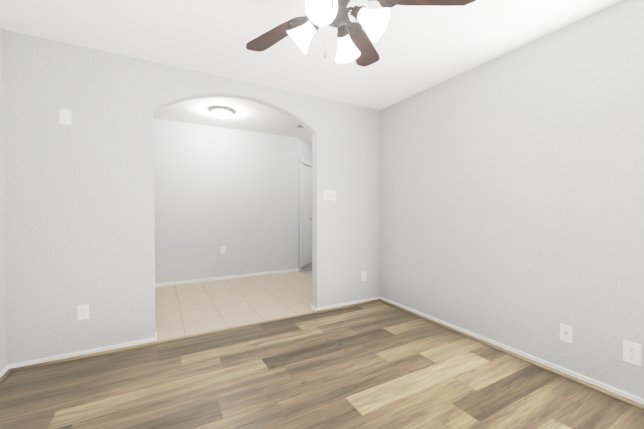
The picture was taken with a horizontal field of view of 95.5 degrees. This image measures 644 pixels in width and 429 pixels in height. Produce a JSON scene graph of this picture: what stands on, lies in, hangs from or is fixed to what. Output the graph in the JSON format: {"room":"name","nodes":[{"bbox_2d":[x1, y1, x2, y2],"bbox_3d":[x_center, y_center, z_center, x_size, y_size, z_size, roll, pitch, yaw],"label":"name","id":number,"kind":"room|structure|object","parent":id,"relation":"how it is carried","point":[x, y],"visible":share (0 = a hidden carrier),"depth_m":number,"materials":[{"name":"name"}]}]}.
{"room":"empty living room","nodes":[
{"label":"empty living room","id":0,"kind":"room"},
{"bbox_2d":[0,27,6,371],"bbox_3d":[-1.984,-0.131,1.461,0.120,2.540,5.920,0,1,-29],"label":"wall","id":1,"kind":"structure","parent":0,"point":[3,338],"depth_m":2.05,"materials":[{"name":"paint"}]},
{"bbox_2d":[0,364,9,377],"bbox_3d":[-1.401,1.126,0.567,0.012,0.052,3.520,0,1,-29],"label":"baseboard","id":2,"kind":"structure","parent":1,"relation":"attached to","point":[7,367],"depth_m":2.04,"materials":[{"name":"white paint"}]},
{"bbox_2d":[0,369,12,384],"bbox_3d":[-1.386,1.141,0.576,0.022,0.022,3.496,0,1,-29],"label":"trim","id":3,"kind":"structure","parent":1,"relation":"attached to","point":[4,377],"depth_m":2.02,"materials":[{"name":"brown"}]},
{"bbox_2d":[2,29,379,364],"bbox_3d":[-0.786,-0.152,2.974,3.443,2.540,0.120,0,1,-29],"label":"wall","id":4,"kind":"structure","parent":0,"point":[79,210],"depth_m":2.37,"materials":[{"name":"paint"}]},
{"bbox_2d":[59,109,71,124],"bbox_3d":[-1.963,-0.746,2.237,0.072,0.118,0.008,0,1,-29],"label":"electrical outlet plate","id":5,"kind":"object","parent":4,"relation":"attached to","point":[64,116],"visible":1,"depth_m":2.23,"materials":[{"name":"white plastic"}]},
{"bbox_2d":[77,304,88,319],"bbox_3d":[-1.881,0.769,2.304,0.072,0.118,0.009,0,1,-29],"label":"electrical outlet","id":6,"kind":"object","parent":4,"relation":"attached to","point":[82,312],"visible":1,"depth_m":2.30,"materials":[{"name":"white plastic"}]},
{"bbox_2d":[10,336,156,368],"bbox_3d":[-1.837,1.101,2.332,0.905,0.052,0.012,0,1,-29],"label":"baseboard","id":7,"kind":"structure","parent":4,"relation":"attached to","point":[31,362],"depth_m":2.29,"materials":[{"name":"white paint"}]},
{"bbox_2d":[12,341,156,371],"bbox_3d":[-1.823,1.116,2.320,0.893,0.022,0.022,0,1,-29],"label":"trim","id":8,"kind":"structure","parent":4,"relation":"attached to","point":[43,364],"depth_m":2.28,"materials":[{"name":"brown"}]},
{"bbox_2d":[324,190,335,200],"bbox_3d":[0.094,-0.222,3.382,0.165,0.118,0.021,0,1,-29],"label":"light switch","id":9,"kind":"object","parent":4,"relation":"attached to","point":[329,194],"visible":1,"depth_m":3.38,"materials":[{"name":"white plastic"}]},
{"bbox_2d":[315,296,379,311],"bbox_3d":[0.334,1.084,3.539,0.907,0.052,0.012,0,1,-29],"label":"baseboard","id":10,"kind":"structure","parent":4,"relation":"attached to","point":[374,298],"depth_m":3.50,"materials":[{"name":"white paint"}]},
{"bbox_2d":[317,299,378,312],"bbox_3d":[0.334,1.099,3.520,0.889,0.022,0.022,0,1,-29],"label":"trim","id":11,"kind":"structure","parent":4,"relation":"attached to","point":[372,301],"depth_m":3.50,"materials":[{"name":"brown"}]},
{"bbox_2d":[362,271,366,280],"bbox_3d":[0.526,0.766,3.643,0.072,0.118,0.009,0,1,-29],"label":"electrical outlet","id":12,"kind":"object","parent":4,"relation":"attached to","point":[364,275],"visible":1,"depth_m":3.64,"materials":[{"name":"white plastic"}]},
{"bbox_2d":[154,119,297,283],"bbox_3d":[-1.912,-0.179,4.819,3.270,2.540,0.120,0,1,-29],"label":"wall","id":13,"kind":"structure","parent":0,"point":[234,192],"depth_m":4.88,"materials":[{"name":"paint"}]},
{"bbox_2d":[155,269,298,286],"bbox_3d":[-1.878,1.066,4.780,3.274,0.052,0.012,0,1,-29],"label":"baseboard","id":14,"kind":"structure","parent":13,"relation":"attached to","point":[290,270],"depth_m":4.89,"materials":[{"name":"white paint"}]},
{"bbox_2d":[154,97,311,146],"bbox_3d":[-1.027,-1.548,4.731,4.990,0.200,3.460,0,1,-29],"label":"ceiling","id":15,"kind":"structure","parent":0,"point":[252,116],"depth_m":4.35,"materials":[{"name":"paint"}]},
{"bbox_2d":[209,106,233,118],"bbox_3d":[-1.384,-1.375,4.043,0.330,0.126,0.330,0,1,-29],"label":"flush ceiling light","id":16,"kind":"object","parent":15,"relation":"attached to","point":[219,112],"visible":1,"depth_m":3.96,"materials":[{"name":"white glass"}]},
{"bbox_2d":[294,124,304,128],"bbox_3d":[-0.266,-1.444,4.835,0.360,0.010,0.210,0,1,-29],"label":"ceiling vent","id":17,"kind":"object","parent":15,"relation":"in","point":[299,126],"visible":0.48,"depth_m":4.80,"materials":[{"name":"white plastic"}]},
{"bbox_2d":[155,271,313,340],"bbox_3d":[-1.439,1.155,3.865,3.390,0.100,2.280,0,1,-29],"label":"floor","id":18,"kind":"structure","parent":0,"point":[181,310],"depth_m":3.68,"materials":[{"name":"beige tile"}]},
{"bbox_2d":[298,138,311,267],"bbox_3d":[-0.305,-0.200,6.299,0.120,2.540,1.500,0,1,16],"label":"wall","id":19,"kind":"structure","parent":0,"point":[304,151],"depth_m":5.64,"materials":[{"name":"paint"}]},
{"bbox_2d":[300,158,311,269],"bbox_3d":[-0.344,-0.013,6.089,0.161,2.172,0.924,0,1,16],"label":"door","id":20,"kind":"structure","parent":19,"relation":"in","point":[305,212],"depth_m":6.07,"materials":[{"name":"white paint"}]},
{"bbox_2d":[0,0,622,109],"bbox_3d":[0.128,-1.449,1.312,3.683,0.300,3.640,0,1,-29],"label":"ceiling","id":21,"kind":"structure","parent":0,"point":[419,49],"depth_m":2.14,"materials":[{"name":"paint"}]},
{"bbox_2d":[246,0,475,66],"bbox_3d":[0.026,-1.010,1.354,1.249,0.579,1.301,0,1,-29],"label":"ceiling fan","id":22,"kind":"object","parent":21,"relation":"hanging from","point":[355,42],"visible":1,"depth_m":1.40,"materials":[{"name":"brown wood"}]},
{"bbox_2d":[0,263,643,428],"bbox_3d":[-0.142,1.165,3.179,4.990,0.100,7.100,0,1,-29],"label":"floor","id":23,"kind":"structure","parent":0,"point":[378,365],"depth_m":1.94,"materials":[{"name":"wood"}]},
{"bbox_2d":[157,311,316,343],"bbox_3d":[-0.755,1.115,2.940,1.578,0.007,0.044,0,1,-29],"label":"trim","id":24,"kind":"structure","parent":23,"relation":"on","point":[204,333],"depth_m":2.86,"materials":[{"name":"brown"}]},
{"bbox_2d":[380,0,643,398],"bbox_3d":[1.684,-0.141,2.196,0.120,2.540,3.640,0,1,-29],"label":"wall","id":25,"kind":"structure","parent":0,"point":[512,199],"depth_m":2.21,"materials":[{"name":"paint"}]},
{"bbox_2d":[379,299,643,409],"bbox_3d":[1.582,1.117,2.226,0.022,0.022,3.496,0,1,-29],"label":"trim","id":26,"kind":"structure","parent":25,"relation":"attached to","point":[596,388],"depth_m":2.19,"materials":[{"name":"brown"}]},
{"bbox_2d":[380,297,643,404],"bbox_3d":[1.598,1.102,2.235,0.012,0.052,3.520,0,1,-29],"label":"baseboard","id":27,"kind":"structure","parent":25,"relation":"attached to","point":[508,348],"depth_m":2.20,"materials":[{"name":"white paint"}]},
{"bbox_2d":[560,323,572,342],"bbox_3d":[1.700,0.829,2.039,0.020,0.118,0.072,0,1,-29],"label":"outlet","id":28,"kind":"object","parent":25,"relation":"attached to","point":[566,333],"visible":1,"depth_m":2.04,"materials":[{"name":"white plastic"}]},
{"bbox_2d":[623,340,641,365],"bbox_3d":[1.862,0.832,1.758,0.009,0.130,0.079,0,1,-29],"label":"outlet","id":29,"kind":"object","parent":25,"relation":"attached to","point":[632,351],"visible":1,"depth_m":1.75,"materials":[{"name":"white plastic"}]}
]}

